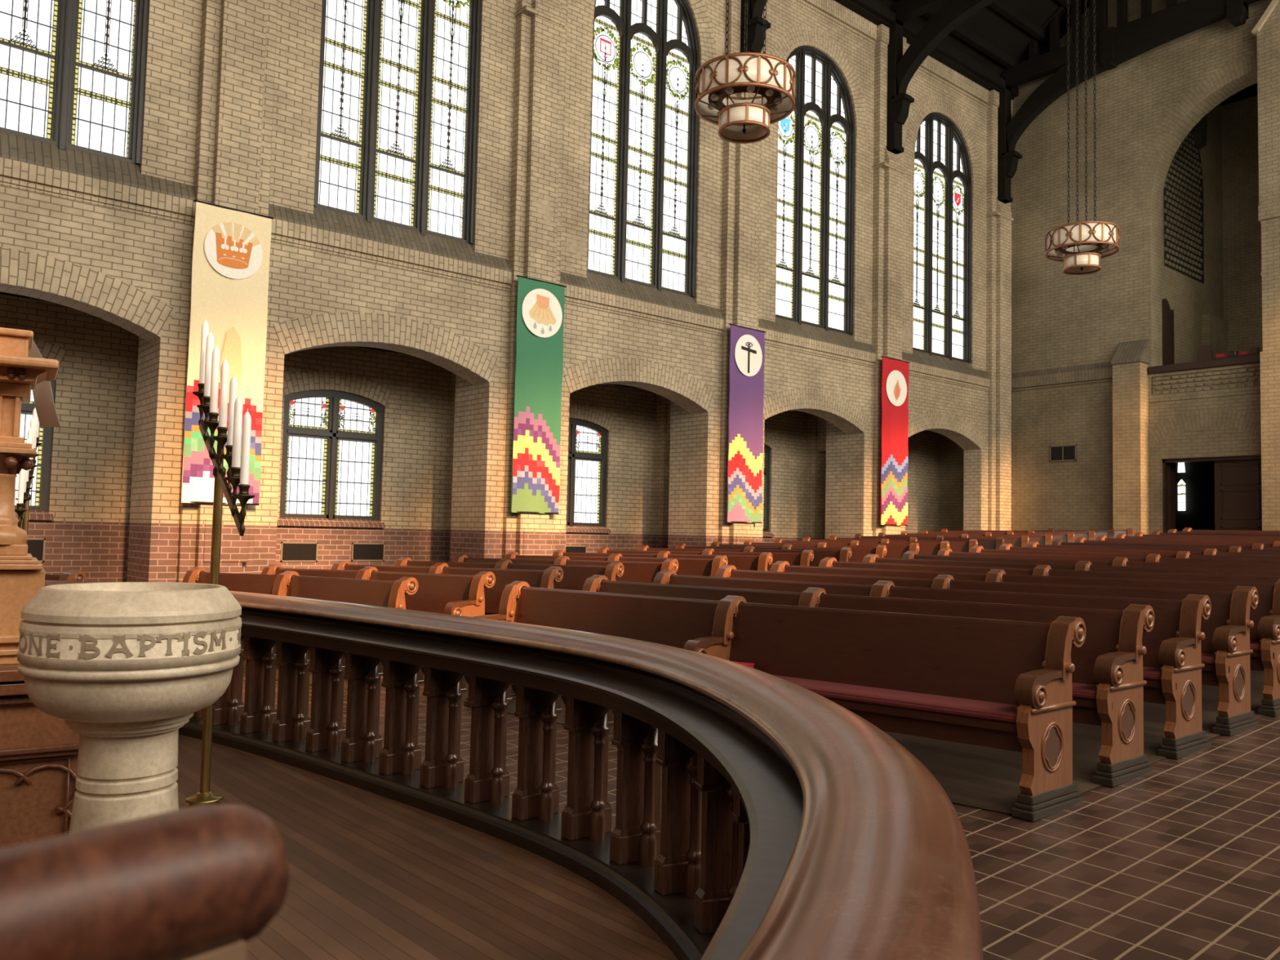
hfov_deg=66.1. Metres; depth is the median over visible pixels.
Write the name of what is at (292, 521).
trim
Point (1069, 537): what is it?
pew
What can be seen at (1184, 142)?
lattice
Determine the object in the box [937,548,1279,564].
pew
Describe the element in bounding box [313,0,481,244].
window
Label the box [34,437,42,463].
cup
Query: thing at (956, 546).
pew
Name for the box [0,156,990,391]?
trim
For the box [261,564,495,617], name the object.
pew
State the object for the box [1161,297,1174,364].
door
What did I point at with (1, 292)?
ceiling
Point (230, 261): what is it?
banner
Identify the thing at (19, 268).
brick arches
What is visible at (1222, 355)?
book stack
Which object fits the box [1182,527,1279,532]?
pew
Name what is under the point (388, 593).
pew
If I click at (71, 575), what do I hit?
pew
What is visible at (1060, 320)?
wall
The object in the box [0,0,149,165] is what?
window
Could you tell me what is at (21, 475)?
candle
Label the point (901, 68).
roof truss
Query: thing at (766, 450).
window
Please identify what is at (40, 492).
window
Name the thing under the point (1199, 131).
ceiling
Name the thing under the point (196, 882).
handrail
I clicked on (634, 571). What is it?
pew
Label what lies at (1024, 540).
pew
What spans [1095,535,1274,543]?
pew
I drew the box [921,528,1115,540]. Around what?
pew
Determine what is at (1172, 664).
pew
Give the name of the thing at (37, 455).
cup
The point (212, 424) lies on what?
cup
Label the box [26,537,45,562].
air vent
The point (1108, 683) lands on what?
pew
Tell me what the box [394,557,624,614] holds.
pew
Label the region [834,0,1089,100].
ceiling
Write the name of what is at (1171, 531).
pew
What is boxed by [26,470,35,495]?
cup
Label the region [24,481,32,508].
cup
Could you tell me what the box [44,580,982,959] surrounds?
rail
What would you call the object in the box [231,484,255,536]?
cup
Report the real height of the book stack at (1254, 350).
0.139 m
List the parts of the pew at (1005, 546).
backrest, backrest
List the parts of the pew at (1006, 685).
armrest, panel, backrest, armrest, panel, backrest, seat, armrest, panel, moulding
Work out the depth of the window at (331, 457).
15.02 m
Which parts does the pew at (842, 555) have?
backrest, backrest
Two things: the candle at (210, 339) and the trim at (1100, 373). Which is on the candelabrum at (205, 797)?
the candle at (210, 339)
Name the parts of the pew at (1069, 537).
backrest, backrest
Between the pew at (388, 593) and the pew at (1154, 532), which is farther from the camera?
the pew at (1154, 532)
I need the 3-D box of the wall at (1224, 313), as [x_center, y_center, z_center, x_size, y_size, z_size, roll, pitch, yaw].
[15.258,-5.783,21.480,4.400,8.300,6.140,4,-4,-40]
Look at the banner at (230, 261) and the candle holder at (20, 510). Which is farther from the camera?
the banner at (230, 261)
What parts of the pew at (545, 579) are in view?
backrest, backrest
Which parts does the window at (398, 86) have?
glass pane, glass pane, glass pane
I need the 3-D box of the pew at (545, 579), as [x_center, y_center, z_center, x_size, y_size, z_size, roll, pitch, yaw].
[-2.300,1.396,10.700,3.284,1.015,0.643,-1,-4,32]
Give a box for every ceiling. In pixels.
[0,291,937,433]
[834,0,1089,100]
[1191,82,1257,149]
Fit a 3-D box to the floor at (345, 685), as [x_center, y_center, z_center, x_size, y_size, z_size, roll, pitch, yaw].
[2.528,1.905,15.351,18.149,0.857,3.361,4,-4,-43]
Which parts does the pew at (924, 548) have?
backrest, backrest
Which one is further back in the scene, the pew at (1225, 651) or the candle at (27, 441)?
the pew at (1225, 651)
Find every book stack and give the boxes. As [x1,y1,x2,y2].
[1216,353,1226,358]
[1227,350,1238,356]
[1239,351,1249,355]
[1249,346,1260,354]
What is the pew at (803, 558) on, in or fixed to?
on the floor at (345, 685)
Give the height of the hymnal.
0.038 m
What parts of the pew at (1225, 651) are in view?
backrest, backrest, seat, armrest, panel, moulding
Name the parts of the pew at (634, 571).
backrest, backrest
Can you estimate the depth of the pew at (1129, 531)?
20.39 m
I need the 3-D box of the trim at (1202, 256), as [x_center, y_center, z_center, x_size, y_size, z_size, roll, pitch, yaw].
[13.092,-6.887,23.690,2.350,3.950,0.030,4,-4,-40]
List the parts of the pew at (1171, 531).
backrest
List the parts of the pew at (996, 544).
backrest, backrest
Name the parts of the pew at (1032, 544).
backrest, backrest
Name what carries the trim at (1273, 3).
attached to the wall at (1060, 320)
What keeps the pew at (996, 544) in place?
on the floor at (345, 685)
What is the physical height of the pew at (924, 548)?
0.932 m
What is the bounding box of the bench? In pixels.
[1198,345,1260,361]
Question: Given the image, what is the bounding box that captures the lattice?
[1164,129,1203,279]
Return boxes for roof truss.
[740,0,770,53]
[885,0,996,154]
[996,0,1260,204]
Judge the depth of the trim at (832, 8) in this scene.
21.06 m
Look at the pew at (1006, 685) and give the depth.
5.63 m
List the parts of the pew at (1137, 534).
backrest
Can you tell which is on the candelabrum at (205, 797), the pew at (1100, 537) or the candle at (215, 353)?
the candle at (215, 353)
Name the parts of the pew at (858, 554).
backrest, backrest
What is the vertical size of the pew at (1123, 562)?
0.895 m
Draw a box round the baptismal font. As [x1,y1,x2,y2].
[17,582,241,833]
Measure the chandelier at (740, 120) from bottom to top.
6.296 m
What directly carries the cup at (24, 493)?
on the candelabrum at (22, 510)
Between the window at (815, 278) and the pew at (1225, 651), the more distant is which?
the window at (815, 278)
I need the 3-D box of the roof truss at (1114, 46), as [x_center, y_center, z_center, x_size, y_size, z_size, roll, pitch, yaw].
[13.992,-11.396,18.405,0.340,8.790,15.800,4,-4,-40]
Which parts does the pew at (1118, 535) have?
backrest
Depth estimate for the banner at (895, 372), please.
20.69 m
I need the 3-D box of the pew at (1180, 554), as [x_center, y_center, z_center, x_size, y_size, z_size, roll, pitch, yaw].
[6.197,1.268,11.702,5.038,0.894,0.778,-2,-4,44]
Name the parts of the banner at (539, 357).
rod, hanging rod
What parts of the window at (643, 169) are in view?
glass pane, glass pane, glass pane, glass pane, glass pane, glass pane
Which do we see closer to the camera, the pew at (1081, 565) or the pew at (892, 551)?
the pew at (1081, 565)
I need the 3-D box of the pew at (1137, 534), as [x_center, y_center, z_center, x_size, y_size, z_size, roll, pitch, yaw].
[10.651,1.296,15.766,0.899,0.897,5.427,4,-4,-44]
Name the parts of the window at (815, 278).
glass pane, glass pane, glass pane, glass pane, glass pane, glass pane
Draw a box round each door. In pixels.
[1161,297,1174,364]
[1162,455,1262,533]
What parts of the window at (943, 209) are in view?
glass pane, glass pane, glass pane, glass pane, glass pane, glass pane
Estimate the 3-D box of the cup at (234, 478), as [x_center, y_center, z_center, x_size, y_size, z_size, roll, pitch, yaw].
[-1.367,0.043,3.317,0.072,0.169,0.072,4,-4,-40]
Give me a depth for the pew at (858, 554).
14.62 m
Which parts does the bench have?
panel, backrest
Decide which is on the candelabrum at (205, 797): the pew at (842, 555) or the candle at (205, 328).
the candle at (205, 328)
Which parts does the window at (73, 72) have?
glass pane, glass pane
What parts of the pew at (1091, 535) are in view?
backrest, backrest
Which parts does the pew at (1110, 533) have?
backrest, backrest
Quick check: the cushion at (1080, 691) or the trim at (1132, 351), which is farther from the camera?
the trim at (1132, 351)
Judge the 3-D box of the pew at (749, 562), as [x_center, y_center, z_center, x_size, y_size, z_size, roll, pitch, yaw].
[0.139,1.379,13.070,3.283,0.923,0.612,0,-4,29]
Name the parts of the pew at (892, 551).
backrest, backrest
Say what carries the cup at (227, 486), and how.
on the candelabrum at (205, 797)
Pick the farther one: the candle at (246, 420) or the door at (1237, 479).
the door at (1237, 479)
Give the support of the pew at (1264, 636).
on the floor at (1179, 860)
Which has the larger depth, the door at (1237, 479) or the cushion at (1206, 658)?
the door at (1237, 479)
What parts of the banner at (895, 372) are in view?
hanging rod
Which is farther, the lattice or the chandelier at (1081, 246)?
the lattice
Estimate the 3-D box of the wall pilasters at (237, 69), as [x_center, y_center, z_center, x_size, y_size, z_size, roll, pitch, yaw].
[1.873,-3.748,18.090,19.050,12.460,0.370,4,-4,-40]
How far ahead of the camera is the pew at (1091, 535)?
19.41 m
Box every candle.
[17,468,25,503]
[23,470,26,492]
[25,436,30,481]
[26,426,32,470]
[29,416,35,459]
[32,408,37,448]
[36,417,39,437]
[199,318,208,383]
[204,329,213,396]
[209,343,220,413]
[218,356,229,427]
[226,373,238,445]
[231,393,243,467]
[240,408,251,484]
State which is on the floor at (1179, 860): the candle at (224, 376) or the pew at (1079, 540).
the pew at (1079, 540)
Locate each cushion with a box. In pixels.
[773,675,1018,723]
[1071,682,1097,699]
[1142,666,1161,680]
[1200,653,1215,664]
[1249,641,1261,651]
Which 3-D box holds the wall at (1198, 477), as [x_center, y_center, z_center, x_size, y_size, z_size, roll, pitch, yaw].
[13.928,0.734,22.123,4.100,4.500,7.600,4,-4,-40]
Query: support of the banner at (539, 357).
attached to the wall at (152, 255)
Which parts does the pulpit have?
lantern panel, block moulding, cornice, panel, moulding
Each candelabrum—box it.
[14,437,42,543]
[185,383,255,808]
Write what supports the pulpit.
on the floor at (372, 876)
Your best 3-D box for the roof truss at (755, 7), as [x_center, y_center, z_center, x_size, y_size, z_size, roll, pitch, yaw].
[7.103,-11.875,12.541,0.340,8.790,15.800,4,-4,-40]
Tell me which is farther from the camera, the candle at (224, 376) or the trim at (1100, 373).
the trim at (1100, 373)
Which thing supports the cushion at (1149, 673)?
on the pew at (1172, 664)
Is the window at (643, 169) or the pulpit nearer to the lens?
the pulpit
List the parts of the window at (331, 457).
glass pane, glass pane, glass pane, glass pane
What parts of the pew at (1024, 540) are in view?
backrest, backrest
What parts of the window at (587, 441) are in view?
glass pane, glass pane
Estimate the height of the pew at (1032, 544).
0.894 m
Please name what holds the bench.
on the floor
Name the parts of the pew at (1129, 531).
backrest, backrest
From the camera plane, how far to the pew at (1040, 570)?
9.29 m
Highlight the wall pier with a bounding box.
[1257,0,1279,530]
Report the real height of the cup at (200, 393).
0.169 m
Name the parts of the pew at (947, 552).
backrest, backrest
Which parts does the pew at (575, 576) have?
backrest, seat, backrest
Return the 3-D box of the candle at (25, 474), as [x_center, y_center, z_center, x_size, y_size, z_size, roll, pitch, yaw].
[-3.415,-0.058,5.457,0.027,0.252,0.027,4,-4,-40]
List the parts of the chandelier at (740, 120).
bulb, bulb, chain, bulb, milk glass, milk glass, chain, chain, bulb, chain, bulb, bulb, bulb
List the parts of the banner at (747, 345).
rod, hanging rod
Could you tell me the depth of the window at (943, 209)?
22.95 m
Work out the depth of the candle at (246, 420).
3.25 m
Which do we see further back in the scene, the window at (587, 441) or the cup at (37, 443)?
the window at (587, 441)
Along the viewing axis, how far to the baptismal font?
2.85 m
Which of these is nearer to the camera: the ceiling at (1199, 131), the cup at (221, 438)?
the cup at (221, 438)
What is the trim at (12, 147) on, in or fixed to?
attached to the wall at (152, 255)
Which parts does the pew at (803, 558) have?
backrest, backrest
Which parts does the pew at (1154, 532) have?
backrest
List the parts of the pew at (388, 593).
backrest, backrest, panel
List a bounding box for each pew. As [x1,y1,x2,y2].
[44,569,86,581]
[182,567,418,691]
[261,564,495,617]
[330,560,563,613]
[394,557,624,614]
[452,554,678,582]
[463,581,1085,822]
[504,551,728,577]
[552,549,773,571]
[582,574,1154,786]
[596,546,813,571]
[637,545,851,566]
[653,569,1211,759]
[675,542,886,562]
[711,541,919,558]
[715,564,1258,736]
[743,539,949,555]
[769,560,1279,716]
[773,537,977,551]
[802,537,1004,549]
[818,557,1279,584]
[829,535,1029,546]
[854,533,1053,544]
[862,554,1279,577]
[878,532,1074,542]
[900,530,1095,542]
[902,551,1279,570]
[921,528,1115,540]
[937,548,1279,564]
[941,528,1133,537]
[969,546,1279,560]
[999,543,1279,556]
[1026,541,1279,552]
[1051,539,1279,550]
[1074,537,1279,546]
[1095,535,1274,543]
[1115,533,1279,541]
[1133,532,1279,538]
[1151,530,1279,536]
[1167,528,1279,534]
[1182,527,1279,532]
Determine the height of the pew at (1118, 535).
0.897 m
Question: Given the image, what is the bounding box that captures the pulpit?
[0,327,79,848]
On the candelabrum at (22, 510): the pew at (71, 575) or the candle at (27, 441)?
the candle at (27, 441)
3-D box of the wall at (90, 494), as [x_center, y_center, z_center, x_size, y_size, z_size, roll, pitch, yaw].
[-1.044,0.184,18.273,23.412,4.500,0.350,4,-4,-40]
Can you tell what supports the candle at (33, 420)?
on the candelabrum at (22, 510)
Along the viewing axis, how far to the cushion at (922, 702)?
5.42 m
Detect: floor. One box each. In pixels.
[77,733,677,959]
[241,670,1279,959]
[243,659,424,689]
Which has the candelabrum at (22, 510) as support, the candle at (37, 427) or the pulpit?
the candle at (37, 427)
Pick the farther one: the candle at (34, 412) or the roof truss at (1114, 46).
the roof truss at (1114, 46)
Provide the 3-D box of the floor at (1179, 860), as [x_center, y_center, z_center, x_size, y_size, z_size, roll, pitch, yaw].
[3.239,1.595,10.008,27.050,0.931,18.500,4,-4,-40]
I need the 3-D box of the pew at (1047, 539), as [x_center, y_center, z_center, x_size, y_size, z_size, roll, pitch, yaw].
[5.733,1.435,18.290,3.594,0.948,0.583,0,-3,24]
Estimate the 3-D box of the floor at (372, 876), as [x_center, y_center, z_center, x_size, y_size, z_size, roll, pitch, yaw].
[-3.193,1.403,2.222,6.969,0.200,8.800,4,-4,-40]
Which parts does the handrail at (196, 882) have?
panel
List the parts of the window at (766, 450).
glass pane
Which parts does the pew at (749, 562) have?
backrest, backrest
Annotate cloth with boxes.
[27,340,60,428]
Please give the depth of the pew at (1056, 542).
14.23 m
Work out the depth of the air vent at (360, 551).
15.29 m
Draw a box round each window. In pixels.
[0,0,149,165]
[14,379,55,511]
[279,390,383,520]
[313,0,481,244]
[566,417,608,526]
[586,0,699,297]
[762,444,770,531]
[775,45,854,334]
[912,112,972,363]
[1177,462,1186,511]
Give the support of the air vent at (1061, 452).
in the wall at (1060, 320)
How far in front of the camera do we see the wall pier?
19.55 m
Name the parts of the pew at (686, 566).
backrest, backrest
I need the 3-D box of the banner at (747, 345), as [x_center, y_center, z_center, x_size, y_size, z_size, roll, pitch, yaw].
[1.924,-1.002,17.768,0.940,3.548,0.092,4,-4,-43]
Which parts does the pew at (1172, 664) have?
backrest, backrest, seat, armrest, panel, moulding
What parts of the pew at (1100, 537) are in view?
backrest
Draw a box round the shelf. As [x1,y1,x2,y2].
[0,354,59,381]
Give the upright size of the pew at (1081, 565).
0.896 m
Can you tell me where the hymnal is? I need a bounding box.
[733,661,755,667]
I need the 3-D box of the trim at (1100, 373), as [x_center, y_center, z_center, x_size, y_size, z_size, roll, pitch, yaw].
[9.959,-2.369,23.154,0.070,0.310,2.650,4,-4,-40]
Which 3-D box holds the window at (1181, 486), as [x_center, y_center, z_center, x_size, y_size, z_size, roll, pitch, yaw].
[13.891,0.114,25.231,0.001,1.360,0.200,4,-4,-40]
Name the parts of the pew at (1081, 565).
backrest, backrest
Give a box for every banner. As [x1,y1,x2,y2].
[181,199,273,505]
[511,275,566,514]
[726,323,765,523]
[880,355,909,525]
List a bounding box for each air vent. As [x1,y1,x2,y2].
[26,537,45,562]
[280,542,318,561]
[351,542,385,560]
[565,545,586,552]
[1049,444,1076,462]
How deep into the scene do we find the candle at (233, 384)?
3.40 m
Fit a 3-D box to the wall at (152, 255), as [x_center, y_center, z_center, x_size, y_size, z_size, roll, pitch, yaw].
[-1.813,-3.959,16.319,26.950,12.520,1.950,4,-4,-40]
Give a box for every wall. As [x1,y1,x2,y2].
[0,0,988,582]
[0,294,938,582]
[937,0,1272,536]
[1151,95,1262,395]
[1175,461,1214,531]
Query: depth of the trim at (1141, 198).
21.24 m
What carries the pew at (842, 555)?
on the floor at (345, 685)
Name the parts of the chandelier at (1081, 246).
bulb, chain, chain, milk glass, milk glass, chain, chain, bulb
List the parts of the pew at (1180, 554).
backrest, backrest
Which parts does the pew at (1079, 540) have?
backrest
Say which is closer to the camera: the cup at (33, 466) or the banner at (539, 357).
the cup at (33, 466)
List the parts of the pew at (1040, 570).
backrest, backrest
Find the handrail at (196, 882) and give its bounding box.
[0,804,288,959]
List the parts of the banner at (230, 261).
rod, hanging rod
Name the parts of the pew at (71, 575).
backrest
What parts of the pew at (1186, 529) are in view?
backrest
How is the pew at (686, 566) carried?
on the floor at (345, 685)
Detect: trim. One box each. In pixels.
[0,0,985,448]
[0,127,990,379]
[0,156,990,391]
[14,510,773,537]
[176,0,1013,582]
[788,0,989,110]
[1011,338,1149,378]
[1011,367,1112,391]
[1132,51,1261,448]
[1148,354,1260,373]
[1163,130,1204,284]
[1251,0,1279,37]
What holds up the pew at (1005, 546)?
on the floor at (1179, 860)
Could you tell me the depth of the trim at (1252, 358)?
20.75 m
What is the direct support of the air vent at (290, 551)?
in the wall at (90, 494)
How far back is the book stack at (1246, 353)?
20.89 m
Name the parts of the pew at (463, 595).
backrest, backrest, armrest, panel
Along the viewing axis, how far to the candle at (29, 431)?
5.65 m
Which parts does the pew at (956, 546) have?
backrest, backrest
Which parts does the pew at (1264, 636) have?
backrest, backrest, seat, armrest, panel, moulding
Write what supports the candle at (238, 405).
on the candelabrum at (205, 797)
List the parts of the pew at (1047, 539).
backrest, backrest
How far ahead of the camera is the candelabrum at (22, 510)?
5.63 m
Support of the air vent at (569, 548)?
in the wall at (90, 494)
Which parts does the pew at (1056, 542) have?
backrest, backrest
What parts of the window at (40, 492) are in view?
glass pane, glass pane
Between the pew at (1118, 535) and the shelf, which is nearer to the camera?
the shelf
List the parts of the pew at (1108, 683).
backrest, backrest, seat, armrest, panel, moulding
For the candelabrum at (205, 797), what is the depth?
3.47 m
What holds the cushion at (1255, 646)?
on the pew at (1264, 636)
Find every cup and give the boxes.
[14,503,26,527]
[15,492,30,519]
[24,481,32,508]
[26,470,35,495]
[30,459,37,479]
[31,448,39,470]
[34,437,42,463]
[191,383,204,424]
[196,396,209,441]
[202,412,218,459]
[211,426,227,474]
[219,444,232,491]
[223,466,240,517]
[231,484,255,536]
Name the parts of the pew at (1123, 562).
backrest, backrest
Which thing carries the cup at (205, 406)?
on the candelabrum at (205, 797)
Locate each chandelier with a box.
[694,0,795,143]
[1044,0,1119,275]

